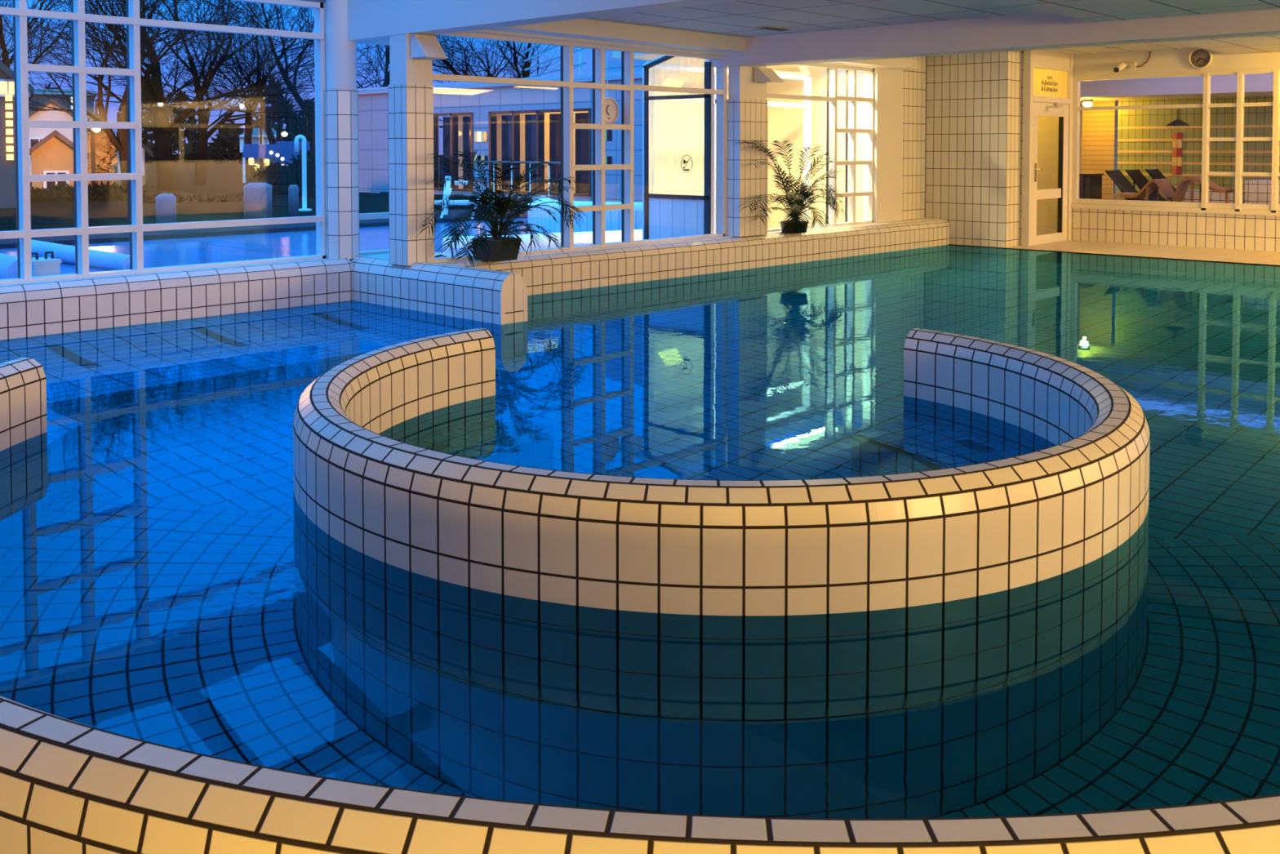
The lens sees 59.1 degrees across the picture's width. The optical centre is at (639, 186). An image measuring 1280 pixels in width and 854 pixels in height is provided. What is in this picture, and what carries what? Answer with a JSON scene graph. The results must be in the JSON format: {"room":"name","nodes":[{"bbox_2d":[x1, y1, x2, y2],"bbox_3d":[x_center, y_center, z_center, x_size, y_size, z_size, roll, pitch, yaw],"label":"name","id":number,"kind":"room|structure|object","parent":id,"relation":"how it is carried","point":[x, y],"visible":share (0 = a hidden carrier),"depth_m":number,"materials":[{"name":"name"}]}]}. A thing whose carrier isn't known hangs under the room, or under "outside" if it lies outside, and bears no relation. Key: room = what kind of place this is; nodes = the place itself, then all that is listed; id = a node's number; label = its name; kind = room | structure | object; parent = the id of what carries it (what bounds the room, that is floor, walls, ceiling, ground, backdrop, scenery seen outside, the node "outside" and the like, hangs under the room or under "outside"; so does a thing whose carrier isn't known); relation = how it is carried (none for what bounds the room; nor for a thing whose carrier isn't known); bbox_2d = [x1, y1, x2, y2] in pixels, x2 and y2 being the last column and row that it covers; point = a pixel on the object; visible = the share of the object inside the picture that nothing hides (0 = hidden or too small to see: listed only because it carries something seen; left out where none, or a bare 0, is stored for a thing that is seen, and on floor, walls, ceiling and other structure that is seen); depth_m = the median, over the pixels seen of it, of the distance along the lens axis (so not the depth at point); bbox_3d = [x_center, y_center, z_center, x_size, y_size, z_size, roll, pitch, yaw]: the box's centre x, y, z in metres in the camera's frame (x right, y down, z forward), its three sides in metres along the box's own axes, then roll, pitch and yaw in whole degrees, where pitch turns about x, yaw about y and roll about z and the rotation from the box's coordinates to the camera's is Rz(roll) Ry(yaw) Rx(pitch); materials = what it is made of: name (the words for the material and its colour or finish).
{"room":"indoor swimming pool","nodes":[
{"label":"indoor swimming pool","id":0,"kind":"room"},
{"bbox_2d":[346,0,742,44],"bbox_3d":[3.732,-2.502,4.507,18.020,2.710,0.255,2,3,43],"label":"wall","id":1,"kind":"structure","parent":0,"point":[368,20],"depth_m":9.21,"materials":[{"name":"white paint"}]},
{"bbox_2d":[466,18,745,56],"bbox_3d":[-0.341,-1.679,11.530,0.520,0.440,4.450,2,3,43],"label":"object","id":2,"kind":"structure","parent":1,"relation":"attached to","point":[577,30],"depth_m":11.47,"materials":[{"name":"white paint"}]},
{"bbox_2d":[612,50,864,228],"bbox_3d":[2.329,-0.573,16.570,2.250,3.200,5.600,2,3,43],"label":"wall","id":3,"kind":"structure","parent":0,"point":[784,123],"depth_m":16.86,"materials":[{"name":"paint"}]},
{"bbox_2d":[642,55,811,239],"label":"window","id":4,"kind":"structure","parent":3,"relation":"in","point":[664,215],"depth_m":13.59,"materials":[{"name":"white"}]},
{"bbox_2d":[863,68,902,222],"bbox_3d":[3.405,-0.580,15.781,0.200,2.130,0.680,2,3,43],"label":"wall pier","id":5,"kind":"object","parent":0,"point":[888,83],"visible":0.8,"depth_m":15.67,"materials":[{"name":"white paint"}]},
{"bbox_2d":[902,56,926,219],"bbox_3d":[3.842,-0.466,16.384,0.220,3.200,0.810,2,3,43],"label":"wall","id":6,"kind":"structure","parent":0,"point":[913,135],"depth_m":16.36,"materials":[{"name":"tile"}]},
{"bbox_2d":[822,57,917,71],"bbox_3d":[2.451,-1.799,14.564,0.450,0.410,3.700,2,3,43],"label":"trim","id":7,"kind":"structure","parent":6,"relation":"attached to","point":[895,64],"depth_m":15.24,"materials":[{"name":"white paint"}]},
{"bbox_2d":[582,0,1279,54],"bbox_3d":[3.757,-2.509,3.933,17.200,2.543,23.000,2,3,43],"label":"ceiling","id":8,"kind":"structure","parent":0,"point":[741,19],"depth_m":10.43,"materials":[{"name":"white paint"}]},
{"bbox_2d":[756,25,791,31],"bbox_3d":[1.393,-1.646,11.724,0.150,0.020,0.400,2,3,43],"label":"ceiling vent","id":9,"kind":"object","parent":8,"relation":"in","point":[766,27],"visible":1,"depth_m":11.67,"materials":[{"name":"grey"}]},
{"bbox_2d":[711,8,1279,68],"bbox_3d":[7.153,-1.481,7.469,17.020,0.555,0.350,2,3,43],"label":"ceiling beam","id":10,"kind":"structure","parent":8,"relation":"attached to","point":[1045,30],"depth_m":10.83,"materials":[{"name":"white paint"}]},
{"bbox_2d":[924,50,1023,247],"bbox_3d":[4.620,-0.295,16.505,2.000,3.450,0.420,2,3,43],"label":"wall","id":11,"kind":"structure","parent":0,"point":[975,101],"depth_m":16.06,"materials":[{"name":"tile"}]},
{"bbox_2d":[1034,68,1063,235],"bbox_3d":[5.184,-0.615,17.061,1.850,2.850,1.980,2,3,43],"label":"wall","id":12,"kind":"structure","parent":0,"point":[1047,126],"depth_m":17.25,"materials":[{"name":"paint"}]},
{"bbox_2d":[1022,49,1073,246],"bbox_3d":[5.996,-0.570,16.488,0.161,2.800,1.490,2,3,43],"label":"door","id":13,"kind":"structure","parent":12,"relation":"in","point":[1062,108],"depth_m":16.36,"materials":[{"name":"white"}]},
{"bbox_2d":[1079,102,1082,173],"bbox_3d":[9.118,-0.540,18.232,8.800,2.620,5.100,2,3,43],"label":"wall","id":14,"kind":"structure","parent":0,"point":[1081,104],"depth_m":22.05,"materials":[{"name":"white paint"}]},
{"bbox_2d":[1071,203,1279,216],"bbox_3d":[12.216,0.467,11.826,15.480,0.070,0.190,2,3,43],"label":"trim","id":15,"kind":"structure","parent":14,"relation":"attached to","point":[1147,208],"depth_m":15.99,"materials":[{"name":"white"}]},
{"bbox_2d":[1080,73,1273,102],"bbox_3d":[10.362,-1.710,19.083,8.200,0.340,2.900,2,3,43],"label":"ceiling","id":16,"kind":"structure","parent":14,"relation":"attached to","point":[1255,85],"depth_m":18.75,"materials":[{"name":"white paint"}]},
{"bbox_2d":[1081,100,1118,199],"bbox_3d":[8.817,-0.490,21.427,0.600,2.260,0.650,2,3,43],"label":"wall","id":17,"kind":"structure","parent":0,"point":[1100,127],"depth_m":21.13,"materials":[{"name":"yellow wood"}]},
{"bbox_2d":[947,240,1279,266],"bbox_3d":[4.307,1.832,5.623,18.500,1.350,30.000,2,3,43],"label":"floor","id":18,"kind":"structure","parent":0,"point":[1163,251],"depth_m":15.13,"materials":[{"name":"tile"}]},
{"bbox_2d":[0,257,352,340],"bbox_3d":[-5.718,1.608,7.297,0.240,1.681,8.760,2,3,43],"label":"wall","id":19,"kind":"structure","parent":18,"relation":"on","point":[55,307],"depth_m":9.12,"materials":[{"name":"tile"}]},
{"bbox_2d":[0,0,326,284],"bbox_3d":[-4.801,-0.448,8.557,0.133,2.375,5.431,2,3,43],"label":"window","id":20,"kind":"structure","parent":19,"relation":"in","point":[20,12],"depth_m":9.05,"materials":[{"name":"white"}]},
{"bbox_2d":[359,40,389,255],"bbox_3d":[-2.549,-0.531,10.964,0.133,2.375,0.758,2,3,43],"label":"window","id":21,"kind":"structure","parent":19,"relation":"in","point":[380,215],"depth_m":10.89,"materials":[{"name":"white"}]},
{"bbox_2d":[0,217,939,285],"bbox_3d":[-2.392,1.002,10.490,1.268,0.672,18.021,2,3,44],"label":"trim","id":22,"kind":"structure","parent":19,"relation":"attached to","point":[387,255],"depth_m":11.69,"materials":[{"name":"tile"}]},
{"bbox_2d":[324,0,359,259],"bbox_3d":[-2.779,-0.798,10.505,0.286,2.930,0.286,-1,2,-24],"label":"column","id":23,"kind":"structure","parent":22,"relation":"on","point":[341,94],"depth_m":10.40,"materials":[{"name":"tile"}]},
{"bbox_2d":[726,66,768,236],"bbox_3d":[1.264,-0.594,13.264,0.190,2.330,0.540,2,3,43],"label":"column","id":24,"kind":"structure","parent":22,"relation":"on","point":[747,108],"depth_m":13.12,"materials":[{"name":"tile"}]},
{"bbox_2d":[754,66,784,83],"bbox_3d":[1.511,-1.307,13.173,0.250,0.178,0.260,2,3,43],"label":"wall lamp","id":25,"kind":"object","parent":24,"relation":"attached to","point":[762,75],"visible":1,"depth_m":13.13,"materials":[{"name":"white paint"}]},
{"bbox_2d":[349,255,527,324],"bbox_3d":[-1.823,1.514,9.821,2.239,1.695,0.278,2,3,43],"label":"wall","id":26,"kind":"structure","parent":18,"relation":"on","point":[486,295],"depth_m":9.47,"materials":[{"name":"tile"}]},
{"bbox_2d":[387,33,434,266],"bbox_3d":[-2.026,-0.380,9.985,0.270,2.130,0.288,2,3,43],"label":"column","id":27,"kind":"structure","parent":26,"relation":"on","point":[410,90],"depth_m":9.89,"materials":[{"name":"tile"}]},
{"bbox_2d":[410,34,447,60],"bbox_3d":[-1.833,-1.218,9.804,0.220,0.213,0.230,2,3,43],"label":"wall lamp","id":28,"kind":"object","parent":27,"relation":"attached to","point":[428,47],"visible":1,"depth_m":9.77,"materials":[{"name":"white paint"}]},
{"bbox_2d":[0,244,1279,818],"bbox_3d":[2.584,1.200,5.809,14.100,0.001,17.950,2,3,43],"label":"water","id":29,"kind":"object","parent":18,"relation":"in","point":[165,580],"depth_m":3.59,"materials":[{"name":"liquid"}]},
{"bbox_2d":[0,357,1279,853],"bbox_3d":[0.281,1.746,3.542,7.044,1.665,3.811,0,2,3],"label":"rim","id":30,"kind":"object","parent":18,"relation":"on","point":[67,786],"visible":0.97,"depth_m":1.77,"materials":[{"name":"tile"}]},
{"bbox_2d":[439,219,949,295],"bbox_3d":[1.232,1.413,13.210,0.200,1.662,9.093,2,3,44],"label":"wall","id":31,"kind":"structure","parent":18,"relation":"on","point":[583,269],"depth_m":12.52,"materials":[{"name":"tile"}]},
{"bbox_2d":[472,235,521,262],"bbox_3d":[-1.315,0.570,10.375,0.327,0.200,0.327,2,3,43],"label":"pot","id":32,"kind":"object","parent":31,"relation":"on","point":[495,243],"depth_m":10.27,"materials":[{"name":"plastic"}]},
{"bbox_2d":[415,150,587,266],"bbox_3d":[-1.086,0.183,10.185,0.979,1.041,1.863,2,3,43],"label":"potted palm","id":33,"kind":"object","parent":31,"relation":"on","point":[495,248],"visible":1,"depth_m":10.16,"materials":[{"name":"green plant"}]},
{"bbox_2d":[431,31,727,262],"bbox_3d":[-0.486,-0.420,11.636,0.133,2.105,4.263,2,3,43],"label":"window","id":34,"kind":"structure","parent":31,"relation":"in","point":[566,84],"depth_m":11.69,"materials":[{"name":"white"}]},
{"bbox_2d":[604,57,618,124],"bbox_3d":[-0.335,-1.010,11.924,0.053,0.705,0.290,2,3,43],"label":"round sign","id":35,"kind":"object","parent":34,"relation":"hanging from","point":[611,108],"visible":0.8,"depth_m":11.94,"materials":[{"name":"grey"}]},
{"bbox_2d":[735,140,850,239],"bbox_3d":[1.921,0.030,13.451,0.834,1.172,2.202,2,3,43],"label":"potted palm","id":36,"kind":"object","parent":31,"relation":"on","point":[795,200],"visible":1,"depth_m":13.46,"materials":[{"name":"green plant"}]},
{"bbox_2d":[779,220,808,233],"bbox_3d":[1.882,0.487,13.778,0.353,0.130,0.353,2,3,43],"label":"pot","id":37,"kind":"object","parent":36,"relation":"attached to","point":[793,230],"depth_m":13.65,"materials":[{"name":"plastic"}]},
{"bbox_2d":[766,62,874,231],"bbox_3d":[2.259,-0.531,14.569,0.133,2.125,2.728,2,3,43],"label":"window","id":38,"kind":"structure","parent":31,"relation":"in","point":[851,99],"depth_m":15.14,"materials":[{"name":"white"}]},
{"bbox_2d":[292,327,1150,615],"bbox_3d":[0.327,1.695,4.975,3.700,1.668,3.162,0,2,0],"label":"wall","id":39,"kind":"structure","parent":18,"relation":"on","point":[896,540],"depth_m":3.59,"materials":[{"name":"tile"}]},
{"bbox_2d":[1071,208,1279,251],"bbox_3d":[12.206,0.796,11.841,15.500,0.590,0.120,2,3,43],"label":"wall","id":40,"kind":"structure","parent":0,"point":[1225,231],"depth_m":16.02,"materials":[{"name":"tile"}]},
{"bbox_2d":[1071,67,1279,213],"bbox_3d":[11.977,-0.513,11.975,14.880,1.938,0.130,2,3,43],"label":"window","id":41,"kind":"structure","parent":40,"relation":"in","point":[1240,104],"depth_m":15.71,"materials":[{"name":"white"}]},
{"bbox_2d":[1073,48,1279,76],"bbox_3d":[12.139,-1.675,11.831,15.700,0.390,0.140,2,3,43],"label":"wall","id":42,"kind":"structure","parent":0,"point":[1171,60],"depth_m":16.11,"materials":[{"name":"white paint"}]},
{"bbox_2d":[1113,51,1151,72],"bbox_3d":[7.099,-1.803,16.339,0.501,0.296,0.213,0,2,6],"label":"security camera","id":43,"kind":"object","parent":42,"relation":"attached to","point":[1122,64],"visible":1,"depth_m":16.32,"materials":[{"name":"white"}]},
{"bbox_2d":[1188,47,1212,69],"bbox_3d":[7.814,-1.796,15.736,0.300,0.300,0.060,2,3,43],"label":"wall clock","id":44,"kind":"object","parent":42,"relation":"attached to","point":[1198,58],"visible":1,"depth_m":15.73,"materials":[{"name":"white"}]},
{"bbox_2d":[1116,96,1279,201],"bbox_3d":[11.176,-0.558,18.764,6.320,2.620,0.112,2,3,43],"label":"wall","id":45,"kind":"structure","parent":0,"point":[1253,115],"depth_m":20.01,"materials":[{"name":"tile"}]},
{"bbox_2d":[1165,109,1189,174],"bbox_3d":[9.593,-0.800,20.152,0.406,1.167,0.034,2,3,43],"label":"lighthouse pattern","id":46,"kind":"object","parent":45,"relation":"attached to","point":[1175,143],"visible":1,"depth_m":20.14,"materials":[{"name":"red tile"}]},
{"bbox_3d":[9.036,0.762,18.629,8.200,0.030,5.500,2,3,43],"label":"floor","id":47,"kind":"structure","parent":0,"visible":0},
{"bbox_2d":[1079,173,1103,199],"bbox_3d":[7.744,0.240,19.401,0.232,0.940,0.550,2,3,43],"label":"base cabinet","id":48,"kind":"object","parent":47,"relation":"on","point":[1090,184],"visible":0.52,"depth_m":19.23,"materials":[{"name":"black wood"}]},
{"bbox_2d":[1105,169,1165,200],"bbox_3d":[8.415,0.240,18.273,1.609,1.012,0.592,2,3,43],"label":"recliner","id":49,"kind":"object","parent":47,"relation":"on","point":[1118,179],"visible":0.21,"depth_m":18.59,"materials":[{"name":"black fabric"}]},
{"bbox_2d":[1113,178,1174,201],"bbox_3d":[7.576,0.340,16.897,0.793,0.933,0.500,2,3,43],"label":"lounger","id":50,"kind":"object","parent":47,"relation":"on","point":[1164,185],"visible":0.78,"depth_m":16.74,"materials":[{"name":"wicker"}]},
{"bbox_2d":[1124,168,1164,200],"bbox_3d":[8.986,0.221,18.834,1.609,1.012,0.592,2,3,43],"label":"recliner","id":51,"kind":"object","parent":47,"relation":"on","point":[1136,175],"visible":0.19,"depth_m":19.15,"materials":[{"name":"black fabric"}]},
{"bbox_2d":[1145,168,1180,201],"bbox_3d":[9.571,0.202,19.382,1.609,1.012,0.592,2,3,43],"label":"recliner","id":52,"kind":"object","parent":47,"relation":"on","point":[1153,173],"visible":0.12,"depth_m":19.80,"materials":[{"name":"black fabric"}]},
{"bbox_2d":[1172,176,1235,203],"bbox_3d":[8.130,0.339,16.276,0.755,0.979,0.450,2,3,43],"label":"lounger","id":53,"kind":"object","parent":47,"relation":"on","point":[1181,188],"visible":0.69,"depth_m":16.24,"materials":[{"name":"wood"}]},
{"bbox_2d":[1182,189,1244,203],"bbox_3d":[8.698,0.431,17.015,0.856,0.744,0.600,2,3,43],"label":"tiled bench","id":54,"kind":"object","parent":47,"relation":"on","point":[1214,197],"visible":0.2,"depth_m":16.76,"materials":[{"name":"tile"}]},
{"bbox_2d":[1244,179,1279,204],"bbox_3d":[9.578,0.372,16.258,1.400,0.913,0.700,2,3,43],"label":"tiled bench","id":55,"kind":"object","parent":47,"relation":"on","point":[1256,191],"visible":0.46,"depth_m":16.35,"materials":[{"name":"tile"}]},
{"label":"outside","id":56,"kind":"structure","parent":0,"visible":0},
{"bbox_2d":[0,154,528,231],"bbox_3d":[-74.013,-2.863,123.965,242.500,0.001,200.000,2,3,43],"label":"ground","id":57,"kind":"structure","parent":56,"point":[226,178],"depth_m":27.19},
{"bbox_2d":[0,61,34,208],"bbox_3d":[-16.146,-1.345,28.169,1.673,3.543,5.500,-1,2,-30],"label":"house","id":58,"kind":"structure","parent":57,"relation":"on","point":[7,130],"depth_m":26.12,"materials":[{"name":"brick"}]},
{"bbox_2d":[28,98,73,174],"bbox_3d":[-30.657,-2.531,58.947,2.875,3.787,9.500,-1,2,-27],"label":"house","id":59,"kind":"structure","parent":57,"relation":"on","point":[36,135],"depth_m":54.80,"materials":[{"name":"tile"}]},
{"bbox_2d":[29,129,88,189],"bbox_3d":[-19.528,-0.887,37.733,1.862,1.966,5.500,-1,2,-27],"label":"house","id":60,"kind":"structure","parent":57,"relation":"on","point":[53,154],"depth_m":35.43,"materials":[{"name":"paint"}]},
{"bbox_2d":[0,0,121,73],"bbox_3d":[-21.141,-4.839,36.626,8.119,10.051,7.956,0,2,-1],"label":"bare tree","id":61,"kind":"object","parent":57,"relation":"on","point":[3,56],"visible":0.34,"depth_m":36.93,"materials":[{"name":"black plant"}]},
{"bbox_2d":[28,88,97,132],"bbox_3d":[-45.773,-4.645,88.196,10.917,5.992,8.712,2,3,43],"label":"house","id":62,"kind":"structure","parent":57,"relation":"on","point":[42,100],"depth_m":84.56,"materials":[{"name":"brick"}]},
{"bbox_2d":[30,180,155,202],"bbox_3d":[-15.003,0.170,30.524,3.490,0.722,1.480,-1,2,-26],"label":"hedge","id":63,"kind":"object","parent":57,"relation":"on","point":[61,193],"visible":0.7,"depth_m":30.20,"materials":[{"name":"plant"}]},
{"bbox_2d":[90,128,101,186],"bbox_3d":[-16.306,-0.841,33.871,0.255,2.142,0.260,1,2,19],"label":"street lamp","id":64,"kind":"object","parent":57,"relation":"on","point":[93,130],"visible":0.59,"depth_m":33.77,"materials":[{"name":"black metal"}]},
{"bbox_2d":[86,111,119,186],"bbox_3d":[-17.454,-1.060,36.214,1.670,2.721,0.980,2,3,43],"label":"hedge","id":65,"kind":"object","parent":57,"relation":"on","point":[103,145],"visible":0.47,"depth_m":35.90,"materials":[{"name":"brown plant"}]},
{"bbox_2d":[108,136,152,186],"bbox_3d":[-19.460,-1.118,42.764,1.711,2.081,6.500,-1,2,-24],"label":"house","id":66,"kind":"structure","parent":57,"relation":"on","point":[144,148],"depth_m":40.05,"materials":[{"name":"tile"}]},
{"bbox_2d":[0,0,276,188],"bbox_3d":[-15.648,-4.261,34.390,8.562,9.086,7.394,-1,2,-20],"label":"bare tree","id":67,"kind":"object","parent":57,"relation":"on","point":[121,143],"visible":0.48,"depth_m":33.91,"materials":[{"name":"black plant"}]},
{"bbox_2d":[44,72,315,164],"bbox_3d":[-42.610,-6.195,109.419,40.313,9.112,49.626,2,3,43],"label":"bushes","id":68,"kind":"object","parent":57,"relation":"on","point":[227,138],"visible":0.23,"depth_m":101.25,"materials":[{"name":"plant"}]},
{"bbox_2d":[4,0,357,191],"bbox_3d":[-15.687,-4.500,36.635,12.580,9.406,11.209,1,2,34],"label":"bare tree","id":69,"kind":"object","parent":57,"relation":"on","point":[165,168],"visible":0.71,"depth_m":36.22,"materials":[{"name":"black plant"}]},
{"bbox_2d":[96,0,315,185],"bbox_3d":[-16.313,-4.769,42.119,10.152,9.589,8.008,1,2,22],"label":"bare tree","id":70,"kind":"object","parent":57,"relation":"on","point":[201,164],"visible":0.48,"depth_m":42.61,"materials":[{"name":"black plant"}]},
{"bbox_2d":[142,192,275,203],"bbox_3d":[-11.532,0.364,29.864,3.598,0.440,1.433,-1,2,-20],"label":"hedge","id":71,"kind":"object","parent":57,"relation":"on","point":[189,198],"visible":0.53,"depth_m":29.50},
{"bbox_2d":[154,0,311,159],"bbox_3d":[-17.213,-5.180,48.465,7.140,9.989,8.912,-1,2,-36],"label":"bare tree","id":72,"kind":"object","parent":57,"relation":"on","point":[267,128],"visible":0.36,"depth_m":48.37,"materials":[{"name":"black plant"}]},
{"bbox_2d":[168,0,315,177],"bbox_3d":[-18.656,-5.506,54.850,10.436,10.154,9.666,1,2,36],"label":"bare tree","id":73,"kind":"object","parent":57,"relation":"on","point":[248,129],"visible":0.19,"depth_m":54.60,"materials":[{"name":"black plant"}]},
{"bbox_2d":[243,182,272,219],"bbox_3d":[-7.382,0.284,21.806,0.536,0.726,0.536,2,3,43],"label":"bollard","id":74,"kind":"object","parent":57,"relation":"on","point":[257,196],"visible":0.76,"depth_m":21.59,"materials":[{"name":"grey"}]},
{"bbox_2d":[238,128,283,168],"bbox_3d":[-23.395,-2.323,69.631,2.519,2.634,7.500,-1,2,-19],"label":"house","id":75,"kind":"structure","parent":57,"relation":"on","point":[255,132],"depth_m":66.29,"materials":[{"name":"brick"}]},
{"bbox_2d":[242,143,288,182],"bbox_3d":[-15.567,-1.005,46.950,1.772,1.566,3.044,-1,2,-18],"label":"awning","id":76,"kind":"object","parent":57,"relation":"on","point":[257,150],"visible":0.6,"depth_m":46.57,"materials":[{"name":"blue"}]},
{"bbox_2d":[249,160,299,195],"bbox_3d":[-10.994,-0.221,34.288,1.825,1.243,1.158,2,3,43],"label":"bush","id":77,"kind":"object","parent":57,"relation":"on","point":[277,175],"visible":0.77,"depth_m":33.92,"materials":[{"name":"plant"}]},
{"bbox_2d":[141,0,440,157],"bbox_3d":[-11.606,-4.381,37.833,6.203,9.098,10.446,1,2,27],"label":"bare tree","id":78,"kind":"object","parent":57,"relation":"on","point":[309,133],"visible":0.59,"depth_m":37.15,"materials":[{"name":"black plant"}]},
{"bbox_2d":[288,184,298,217],"bbox_3d":[-7.050,0.282,22.965,0.206,0.650,0.206,2,3,43],"label":"bollard","id":79,"kind":"object","parent":57,"relation":"on","point":[293,189],"visible":0.94,"depth_m":22.88,"materials":[{"name":"grey"}]},
{"bbox_2d":[275,141,311,164],"bbox_3d":[-13.278,-0.935,43.484,1.462,1.664,3.043,-1,2,-17],"label":"awning","id":80,"kind":"object","parent":57,"relation":"on","point":[285,149],"visible":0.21,"depth_m":43.62,"materials":[{"name":"blue"}]},
{"bbox_2d":[288,149,315,197],"bbox_3d":[-9.453,-0.378,32.650,1.679,1.657,0.850,2,3,43],"label":"hedge","id":81,"kind":"object","parent":57,"relation":"on","point":[311,166],"visible":0.49,"depth_m":32.54,"materials":[{"name":"plant"}]},
{"bbox_2d":[293,134,311,211],"bbox_3d":[-7.428,-0.306,24.912,0.292,1.690,0.334,2,3,43],"label":"pipe","id":82,"kind":"object","parent":57,"relation":"on","point":[299,137],"visible":0.98,"depth_m":24.88,"materials":[{"name":"white"}]},
{"bbox_2d":[280,5,452,88],"bbox_3d":[-9.594,-5.130,43.335,9.391,10.203,8.299,2,3,39],"label":"bare tree","id":83,"kind":"object","parent":57,"relation":"on","point":[387,47],"visible":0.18,"depth_m":43.58,"materials":[{"name":"black plant"}]},
{"bbox_2d":[370,35,560,128],"bbox_3d":[-6.963,-5.291,47.099,10.490,10.292,11.096,1,2,25],"label":"bare tree","id":84,"kind":"object","parent":57,"relation":"on","point":[526,73],"visible":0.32,"depth_m":46.63,"materials":[{"name":"black plant"}]},
{"bbox_2d":[356,70,642,202],"bbox_3d":[1.313,-1.338,32.633,20.900,3.420,9.100,2,3,43],"label":"annex","id":85,"kind":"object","parent":57,"relation":"on","point":[500,122],"visible":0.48,"depth_m":31.68,"materials":[{"name":"grey"}]},
{"bbox_2d":[442,116,450,187],"bbox_3d":[-5.693,-1.020,33.556,0.456,2.120,0.060,2,3,43],"label":"window","id":86,"kind":"structure","parent":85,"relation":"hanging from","point":[446,132],"depth_m":33.55,"materials":[{"name":"blue glass"}]},
{"bbox_2d":[462,115,471,188],"bbox_3d":[-4.999,-0.997,32.907,0.456,2.120,0.060,2,3,43],"label":"window","id":87,"kind":"structure","parent":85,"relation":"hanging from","point":[466,120],"depth_m":32.90,"materials":[{"name":"blue glass"}]},
{"bbox_2d":[501,115,511,190],"bbox_3d":[-3.707,-0.956,31.700,0.480,2.120,0.060,2,3,43],"label":"window","id":88,"kind":"structure","parent":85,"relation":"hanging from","point":[506,120],"depth_m":31.68,"materials":[{"name":"blue glass"}]},
{"bbox_2d":[524,114,536,191],"bbox_3d":[-2.977,-0.932,31.017,0.480,2.120,0.060,2,3,43],"label":"window","id":89,"kind":"structure","parent":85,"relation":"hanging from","point":[530,119],"depth_m":30.99,"materials":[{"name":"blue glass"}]},
{"bbox_2d":[549,113,560,192],"bbox_3d":[-2.246,-0.908,30.334,0.480,2.120,0.060,2,3,43],"label":"window","id":90,"kind":"structure","parent":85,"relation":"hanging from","point":[554,118],"depth_m":30.32,"materials":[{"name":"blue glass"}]},
{"bbox_2d":[574,112,587,193],"bbox_3d":[-1.516,-0.885,29.651,0.480,2.120,0.060,2,3,43],"label":"window","id":91,"kind":"structure","parent":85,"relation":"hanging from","point":[581,135],"depth_m":29.63,"materials":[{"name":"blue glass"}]},
{"bbox_2d":[524,44,646,77],"bbox_3d":[1.776,-4.156,31.941,12.212,2.100,2.735,2,3,43],"label":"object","id":92,"kind":"object","parent":85,"relation":"on","point":[614,64],"visible":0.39,"depth_m":33.29,"materials":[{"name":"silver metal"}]},
{"bbox_2d":[432,35,579,116],"bbox_3d":[-7.804,-4.764,51.710,8.570,8.939,12.143,-2,3,-40],"label":"bare tree","id":93,"kind":"object","parent":57,"relation":"on","point":[446,38],"visible":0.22,"depth_m":49.98,"materials":[{"name":"black plant"}]},
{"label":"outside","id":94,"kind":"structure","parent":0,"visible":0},
{"bbox_2d":[0,217,533,274],"bbox_3d":[-13.207,1.234,5.689,8.000,0.001,50.200,2,3,43],"label":"water","id":95,"kind":"structure","parent":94,"point":[215,249],"depth_m":16.45,"materials":[{"name":"liquid"}]},
{"bbox_2d":[0,253,17,279],"bbox_3d":[-7.077,0.847,12.124,2.540,0.370,0.340,2,3,41],"label":"roll","id":96,"kind":"object","parent":95,"relation":"on","point":[8,264],"visible":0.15,"depth_m":11.32,"materials":[{"name":"blue"}]},
{"bbox_2d":[31,251,62,276],"bbox_3d":[-4.920,0.822,9.267,0.320,0.577,0.217,2,3,43],"label":"storage box","id":97,"kind":"object","parent":95,"relation":"on","point":[41,266],"visible":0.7,"depth_m":9.18,"materials":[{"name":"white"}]},
{"bbox_2d":[31,240,129,270],"bbox_3d":[-6.869,0.848,13.831,2.845,0.270,0.220,2,3,39],"label":"roll","id":98,"kind":"object","parent":95,"relation":"on","point":[98,259],"visible":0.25,"depth_m":13.50,"materials":[{"name":"blue"}]},
{"bbox_2d":[442,229,642,254],"bbox_3d":[-0.476,1.027,15.728,4.872,0.860,0.771,-1,2,-34],"label":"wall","id":99,"kind":"structure","parent":95,"relation":"in","point":[580,237],"depth_m":14.99,"materials":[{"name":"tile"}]},
{"bbox_2d":[527,195,642,233],"bbox_3d":[-0.470,0.784,18.679,3.999,1.142,1.635,1,2,28],"label":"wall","id":100,"kind":"structure","parent":95,"relation":"in","point":[537,216],"depth_m":18.04,"materials":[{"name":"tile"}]},
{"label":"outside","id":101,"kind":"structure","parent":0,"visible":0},
{"bbox_2d":[0,191,589,248],"bbox_3d":[-20.572,1.240,6.965,20.500,0.240,62.000,2,3,43],"label":"outdoor pool edge","id":102,"kind":"object","parent":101,"point":[7,243],"visible":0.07,"depth_m":18.57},
{"bbox_2d":[155,193,176,223],"bbox_3d":[-8.140,0.425,19.384,0.330,0.611,0.330,2,3,43],"label":"bollard","id":103,"kind":"object","parent":102,"relation":"on","point":[166,203],"visible":0.77,"depth_m":19.25,"materials":[{"name":"grey"}]},
{"bbox_2d":[434,175,493,218],"bbox_3d":[-3.408,0.200,22.012,1.150,0.834,0.310,0,2,0],"label":"lift","id":104,"kind":"object","parent":102,"relation":"on","point":[448,189],"visible":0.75,"depth_m":21.89,"materials":[{"name":"white paint"}]},
{"bbox_2d":[475,160,560,199],"bbox_3d":[-3.159,-0.177,29.940,3.740,1.006,0.060,2,3,43],"label":"rail","id":105,"kind":"object","parent":102,"relation":"on","point":[491,162],"visible":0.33,"depth_m":30.17,"materials":[{"name":"silver metal"}]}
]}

